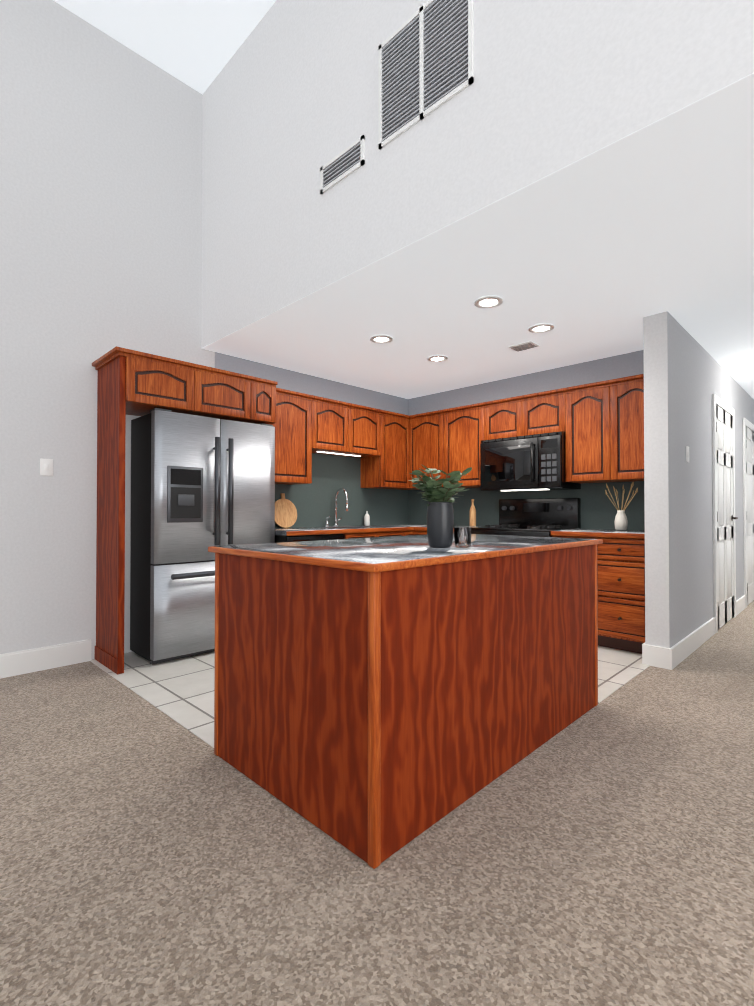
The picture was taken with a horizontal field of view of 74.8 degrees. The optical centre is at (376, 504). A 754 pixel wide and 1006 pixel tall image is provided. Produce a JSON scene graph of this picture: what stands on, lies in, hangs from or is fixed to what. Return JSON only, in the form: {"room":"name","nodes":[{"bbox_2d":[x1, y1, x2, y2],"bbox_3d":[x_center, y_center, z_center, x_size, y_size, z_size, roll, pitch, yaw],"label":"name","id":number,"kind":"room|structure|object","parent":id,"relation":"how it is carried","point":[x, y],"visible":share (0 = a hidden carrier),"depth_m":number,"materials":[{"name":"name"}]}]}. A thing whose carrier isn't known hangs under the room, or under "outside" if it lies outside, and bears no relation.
{"room":"kitchen","nodes":[
{"label":"kitchen","id":0,"kind":"room"},
{"bbox_2d":[53,0,275,94],"bbox_3d":[-0.836,-3.578,-0.302,7.440,0.100,5.720,-1,-1,45],"label":"ceiling","id":1,"kind":"structure","parent":0,"point":[195,44],"depth_m":3.60,"materials":[{"name":"white paint"}]},
{"bbox_2d":[0,0,407,659],"bbox_3d":[-2.514,-1.188,3.182,0.122,4.600,8.370,-1,-1,45],"label":"wall","id":2,"kind":"structure","parent":0,"point":[100,193],"depth_m":3.49,"materials":[{"name":"grey paint"}]},
{"bbox_2d":[0,639,90,678],"bbox_3d":[-3.684,1.021,1.872,0.016,0.152,4.658,-1,-1,45],"label":"baseboard","id":3,"kind":"structure","parent":2,"relation":"attached to","point":[77,652],"depth_m":3.32,"materials":[{"name":"white wood"}]},
{"bbox_2d":[40,458,52,475],"bbox_3d":[-2.246,-0.256,3.350,0.009,0.115,0.075,-1,-1,45],"label":"light switch","id":4,"kind":"object","parent":2,"relation":"attached to","point":[46,467],"visible":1,"depth_m":3.35,"materials":[{"name":"white plastic"}]},
{"bbox_2d":[100,350,203,417],"bbox_3d":[-1.649,-0.841,3.613,0.500,0.315,0.522,-1,-1,45],"label":"upper cabinet","id":5,"kind":"object","parent":2,"relation":"attached to","point":[131,383],"depth_m":3.41,"materials":[{"name":"brown wood"}]},
{"bbox_2d":[196,366,259,422],"bbox_3d":[-1.346,-0.838,3.921,0.500,0.315,0.571,-1,-1,45],"label":"upper cabinet","id":6,"kind":"object","parent":2,"relation":"attached to","point":[234,397],"depth_m":3.80,"materials":[{"name":"brown wood"}]},
{"bbox_2d":[248,378,279,425],"bbox_3d":[-1.115,-0.835,4.155,0.500,0.315,0.296,-1,-1,45],"label":"upper cabinet","id":7,"kind":"object","parent":2,"relation":"attached to","point":[269,394],"depth_m":4.05,"materials":[{"name":"brown wood"}]},
{"bbox_2d":[273,390,319,485],"bbox_3d":[-0.877,-0.593,4.523,0.320,0.791,0.567,-1,-1,45],"label":"upper cabinet","id":8,"kind":"object","parent":2,"relation":"attached to","point":[297,437],"depth_m":4.47,"materials":[{"name":"brown wood"}]},
{"bbox_2d":[320,398,355,457],"bbox_3d":[-0.536,-0.754,4.870,0.320,0.461,0.517,-1,-1,45],"label":"upper cabinet","id":9,"kind":"object","parent":2,"relation":"attached to","point":[337,419],"depth_m":4.81,"materials":[{"name":"brown wood"}]},
{"bbox_2d":[340,406,375,457],"bbox_3d":[-0.253,-0.751,5.158,0.320,0.461,0.516,-1,-1,45],"label":"upper cabinet","id":10,"kind":"object","parent":2,"relation":"attached to","point":[365,418],"depth_m":5.09,"materials":[{"name":"brown wood"}]},
{"bbox_2d":[356,410,407,489],"bbox_3d":[0.089,-0.582,5.478,0.355,0.791,0.535,-1,-1,45],"label":"upper cabinet","id":11,"kind":"object","parent":2,"relation":"attached to","point":[389,469],"depth_m":5.37,"materials":[{"name":"brown wood"}]},
{"bbox_2d":[90,646,649,747],"bbox_3d":[0.194,1.117,3.753,2.899,0.004,3.480,-1,-1,45],"label":"floor","id":12,"kind":"structure","parent":0,"point":[180,691],"depth_m":3.11,"materials":[{"name":"white tile"}]},
{"bbox_2d":[130,408,274,664],"bbox_3d":[-1.323,0.224,3.863,0.539,1.780,0.974,-1,-1,45],"label":"refrigerator","id":13,"kind":"object","parent":12,"relation":"on","point":[200,485],"visible":0.9,"depth_m":3.58,"materials":[{"name":"silver metal"}]},
{"bbox_2d":[275,534,343,542],"bbox_3d":[-0.703,0.691,4.431,0.631,0.859,0.620,-1,-1,45],"label":"dishwasher","id":14,"kind":"object","parent":12,"relation":"on","point":[280,538],"visible":0.12,"depth_m":4.17,"materials":[{"name":"black"}]},
{"bbox_2d":[304,530,383,538],"bbox_3d":[-0.342,0.693,4.837,0.620,0.866,0.457,-1,-1,45],"label":"base cabinet","id":15,"kind":"object","parent":12,"relation":"on","point":[348,534],"depth_m":4.60,"materials":[{"name":"brown wood"}]},
{"bbox_2d":[275,522,415,535],"bbox_3d":[-0.177,0.242,5.004,0.628,0.040,2.228,-1,-1,45],"label":"countertop","id":16,"kind":"structure","parent":15,"relation":"on","point":[291,530],"depth_m":4.53,"materials":[{"name":"grey stone"}]},
{"bbox_2d":[275,493,296,527],"bbox_3d":[-0.878,0.054,4.666,0.074,0.327,0.280,-1,-1,45],"label":"cutting board","id":17,"kind":"object","parent":16,"relation":"on","point":[285,513],"visible":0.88,"depth_m":4.66,"materials":[{"name":"brown wood"}]},
{"bbox_2d":[324,486,347,525],"bbox_3d":[-0.388,0.024,5.027,0.209,0.397,0.214,-1,-1,45],"label":"faucet","id":18,"kind":"object","parent":16,"relation":"on","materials":[{"name":"silver metal"}]},
{"bbox_2d":[364,511,369,525],"bbox_3d":[-0.110,0.146,5.396,0.060,0.160,0.058,-1,-1,45],"label":"dish soap","id":19,"kind":"object","parent":16,"relation":"on","point":[366,519],"visible":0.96,"depth_m":5.37,"materials":[{"name":"white plastic"}]},
{"bbox_2d":[384,530,399,536],"bbox_3d":[-0.081,0.696,5.102,0.620,0.866,0.513,-1,-1,45],"label":"base cabinet","id":20,"kind":"object","parent":12,"relation":"on","point":[387,533],"depth_m":4.90,"materials":[{"name":"brown wood"}]},
{"bbox_2d":[214,545,597,868],"bbox_3d":[0.251,0.655,2.445,0.995,0.888,1.750,-1,-1,45],"label":"kitchen island","id":21,"kind":"object","parent":12,"relation":"on","point":[378,701],"depth_m":1.78,"materials":[{"name":"brown wood"}]},
{"bbox_2d":[208,533,602,572],"bbox_3d":[0.251,0.199,2.451,1.040,0.026,1.794,-1,-1,45],"label":"island countertop","id":22,"kind":"structure","parent":21,"relation":"on","point":[373,554],"depth_m":1.99,"materials":[{"name":"grey stone"}]},
{"bbox_2d":[408,464,471,547],"bbox_3d":[0.256,0.001,2.096,0.273,0.359,0.266,-1,-1,45],"label":"potted plant","id":23,"kind":"object","parent":22,"relation":"on","point":[440,520],"visible":1,"depth_m":2.06,"materials":[{"name":"black"}]},
{"bbox_2d":[454,527,471,547],"bbox_3d":[0.366,0.138,2.104,0.076,0.085,0.076,-1,-1,45],"label":"glass","id":24,"kind":"object","parent":22,"relation":"on","point":[462,537],"visible":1,"depth_m":2.07,"materials":[{"name":"white"}]},
{"bbox_2d":[400,530,415,535],"bbox_3d":[0.191,0.699,5.353,0.655,0.866,0.456,-1,-1,45],"label":"base cabinet","id":25,"kind":"object","parent":12,"relation":"on","point":[402,532],"depth_m":5.07,"materials":[{"name":"brown wood"}]},
{"bbox_2d":[412,526,490,529],"bbox_3d":[0.840,0.244,5.118,0.659,0.040,0.638,-1,-1,45],"label":"countertop","id":26,"kind":"structure","parent":25,"relation":"on","point":[413,527],"depth_m":5.10,"materials":[{"name":"brown wood"}]},
{"bbox_2d":[470,499,475,525],"bbox_3d":[0.996,0.083,5.122,0.068,0.280,0.068,-1,-1,45],"label":"bottle","id":27,"kind":"object","parent":26,"relation":"on","point":[472,516],"visible":1,"depth_m":5.10,"materials":[{"name":"brown wood"}]},
{"bbox_2d":[416,530,426,534],"bbox_3d":[0.729,0.698,5.228,0.401,0.866,0.630,-1,-1,45],"label":"base cabinet","id":28,"kind":"object","parent":12,"relation":"on","point":[418,532],"depth_m":5.06,"materials":[{"name":"brown wood"}]},
{"bbox_2d":[471,498,580,536],"bbox_3d":[1.343,0.530,4.565,0.810,1.184,0.695,-1,-1,45],"label":"range","id":29,"kind":"object","parent":12,"relation":"on","point":[534,517],"visible":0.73,"depth_m":4.63,"materials":[{"name":"black metal"}]},
{"bbox_2d":[551,534,591,538],"bbox_3d":[1.784,0.686,4.189,0.323,0.866,0.630,-1,-1,45],"label":"base cabinet","id":30,"kind":"object","parent":12,"relation":"on","point":[588,536],"depth_m":3.95,"materials":[{"name":"brown wood"}]},
{"bbox_2d":[592,534,644,653],"bbox_3d":[2.028,0.683,3.949,0.477,0.866,0.630,-1,-1,45],"label":"base cabinet","id":31,"kind":"object","parent":12,"relation":"on","point":[620,560],"depth_m":3.71,"materials":[{"name":"brown wood"}]},
{"bbox_2d":[552,530,644,537],"bbox_3d":[1.931,0.231,4.044,0.743,0.040,0.638,-1,-1,45],"label":"countertop","id":32,"kind":"structure","parent":31,"relation":"on","point":[627,533],"depth_m":3.89,"materials":[{"name":"grey stone"}]},
{"bbox_2d":[605,481,637,530],"bbox_3d":[2.049,0.011,4.077,0.224,0.401,0.254,-1,-1,45],"label":"vase","id":33,"kind":"object","parent":32,"relation":"on","point":[621,522],"visible":1,"depth_m":4.05,"materials":[{"name":"white ceramic"}]},
{"bbox_2d":[0,600,753,1005],"bbox_3d":[3.486,1.152,4.033,7.800,0.060,18.400,-1,-1,45],"label":"floor carpet","id":34,"kind":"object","parent":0,"point":[598,854],"depth_m":1.47,"materials":[{"name":"beige carpet"}]},
{"bbox_2d":[201,0,753,347],"bbox_3d":[1.129,-2.426,1.680,7.200,2.158,0.120,-1,-1,45],"label":"wall","id":35,"kind":"structure","parent":0,"point":[290,102],"depth_m":2.63,"materials":[{"name":"white paint"}]},
{"bbox_2d":[320,135,364,193],"bbox_3d":[-0.209,-1.992,2.896,0.380,0.160,0.012,-1,-1,45],"label":"air vent","id":36,"kind":"object","parent":35,"relation":"in","point":[343,164],"visible":1,"depth_m":2.88,"materials":[{"name":"white metal"}]},
{"bbox_2d":[378,0,473,148],"bbox_3d":[0.226,-2.216,2.471,0.600,0.560,0.012,-1,-1,45],"label":"air vent","id":37,"kind":"object","parent":35,"relation":"in","point":[425,59],"visible":0.98,"depth_m":2.46,"materials":[{"name":"white metal"}]},
{"bbox_2d":[202,73,753,398],"bbox_3d":[5.514,-1.345,6.122,7.200,0.100,12.619,-1,-1,45],"label":"ceiling","id":38,"kind":"structure","parent":0,"point":[601,253],"depth_m":2.92,"materials":[{"name":"white paint"}]},
{"bbox_2d":[370,335,392,343],"bbox_3d":[0.037,-1.313,3.908,0.184,0.011,0.184,-1,-1,45],"label":"recessed light","id":39,"kind":"object","parent":38,"relation":"in","point":[381,339],"visible":1,"depth_m":3.90,"materials":[{"name":"white"}]},
{"bbox_2d":[427,355,447,361],"bbox_3d":[0.542,-1.308,4.406,0.184,0.011,0.184,-1,-1,45],"label":"recessed light","id":40,"kind":"object","parent":38,"relation":"in","point":[438,358],"visible":1,"depth_m":4.41,"materials":[{"name":"white"}]},
{"bbox_2d":[474,296,502,308],"bbox_3d":[0.728,-1.321,3.213,0.184,0.011,0.184,-1,-1,45],"label":"recessed light","id":41,"kind":"object","parent":38,"relation":"in","point":[485,302],"visible":1,"depth_m":3.21,"materials":[{"name":"white"}]},
{"bbox_2d":[509,341,538,351],"bbox_3d":[1.216,-1.309,4.079,0.200,0.015,0.150,-1,-1,45],"label":"ceiling vent","id":42,"kind":"object","parent":38,"relation":"in","point":[524,346],"visible":0.98,"depth_m":4.06,"materials":[{"name":"white metal"}]},
{"bbox_2d":[529,323,553,332],"bbox_3d":[1.226,-1.316,3.676,0.184,0.011,0.184,-1,-1,45],"label":"recessed light","id":43,"kind":"object","parent":38,"relation":"in","point":[542,328],"visible":0.96,"depth_m":3.68,"materials":[{"name":"white"}]},
{"bbox_2d":[408,350,643,415],"bbox_3d":[1.444,-0.087,5.062,2.865,2.440,0.120,-1,-1,45],"label":"wall","id":44,"kind":"structure","parent":0,"point":[616,367],"depth_m":4.86,"materials":[{"name":"paint"}]},
{"bbox_2d":[408,410,447,489],"bbox_3d":[0.656,-0.582,5.487,0.554,0.791,0.384,-1,-1,45],"label":"upper cabinet","id":45,"kind":"object","parent":44,"relation":"attached to","point":[427,433],"depth_m":5.37,"materials":[{"name":"brown wood"}]},
{"bbox_2d":[448,402,483,489],"bbox_3d":[0.982,-0.585,5.190,0.553,0.791,0.350,-1,-1,45],"label":"upper cabinet","id":46,"kind":"object","parent":44,"relation":"attached to","point":[466,424],"depth_m":5.02,"materials":[{"name":"brown wood"}]},
{"bbox_2d":[484,398,527,439],"bbox_3d":[1.345,-0.809,4.835,0.466,0.351,0.350,-1,-1,45],"label":"upper cabinet","id":47,"kind":"object","parent":44,"relation":"attached to","point":[508,418],"depth_m":4.70,"materials":[{"name":"brown wood"}]},
{"bbox_2d":[480,431,580,491],"bbox_3d":[1.425,-0.382,4.658,0.810,0.498,0.463,-1,-1,45],"label":"microwave","id":48,"kind":"object","parent":47,"relation":"attached to","point":[535,462],"visible":0.98,"depth_m":4.48,"materials":[{"name":"black metal"}]},
{"bbox_2d":[528,390,567,434],"bbox_3d":[1.597,-0.812,4.587,0.467,0.351,0.350,-1,-1,45],"label":"upper cabinet","id":49,"kind":"object","parent":44,"relation":"attached to","point":[547,413],"depth_m":4.41,"materials":[{"name":"brown wood"}]},
{"bbox_2d":[564,378,619,485],"bbox_3d":[1.917,-0.596,4.269,0.431,0.791,0.350,-1,-1,45],"label":"upper cabinet","id":50,"kind":"object","parent":44,"relation":"attached to","point":[593,436],"depth_m":4.13,"materials":[{"name":"brown wood"}]},
{"bbox_2d":[620,374,643,481],"bbox_3d":[2.143,-0.598,4.047,0.431,0.791,0.350,-1,-1,45],"label":"upper cabinet","id":51,"kind":"object","parent":44,"relation":"attached to","point":[631,389],"depth_m":3.92,"materials":[{"name":"brown wood"}]},
{"bbox_2d":[643,311,753,647],"bbox_3d":[4.298,-0.078,5.812,0.151,2.440,6.746,-1,-1,45],"label":"wall","id":52,"kind":"structure","parent":0,"point":[686,375],"depth_m":3.58,"materials":[{"name":"paint"}]},
{"bbox_2d":[686,446,688,461],"bbox_3d":[2.344,-0.382,3.716,0.009,0.120,0.090,-1,-1,45],"label":"light switch","id":53,"kind":"object","parent":52,"relation":"attached to","point":[687,453],"visible":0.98,"depth_m":3.71,"materials":[{"name":"white plastic"}]},
{"bbox_2d":[667,617,715,669],"bbox_3d":[2.469,1.049,3.822,0.016,0.140,1.390,-1,-1,45],"label":"baseboard","id":54,"kind":"structure","parent":52,"relation":"attached to","point":[681,650],"depth_m":3.66,"materials":[{"name":"white wood"}]},
{"bbox_2d":[712,394,737,632],"bbox_3d":[3.313,0.076,4.658,0.058,2.105,0.960,-1,-1,45],"label":"door","id":55,"kind":"structure","parent":52,"relation":"attached to","point":[724,517],"depth_m":4.63,"materials":[{"name":"white wood"}]},
{"bbox_2d":[736,595,745,615],"bbox_3d":[3.847,1.065,5.222,0.016,0.140,0.600,-1,-1,45],"label":"baseboard","id":56,"kind":"structure","parent":52,"relation":"attached to","point":[741,602],"depth_m":5.22,"materials":[{"name":"white wood"}]},
{"bbox_2d":[743,418,753,607],"bbox_3d":[4.523,0.090,5.887,0.058,2.105,1.270,-1,-1,45],"label":"door","id":57,"kind":"structure","parent":52,"relation":"attached to","point":[748,471],"depth_m":5.64,"materials":[{"name":"white wood"}]}
]}

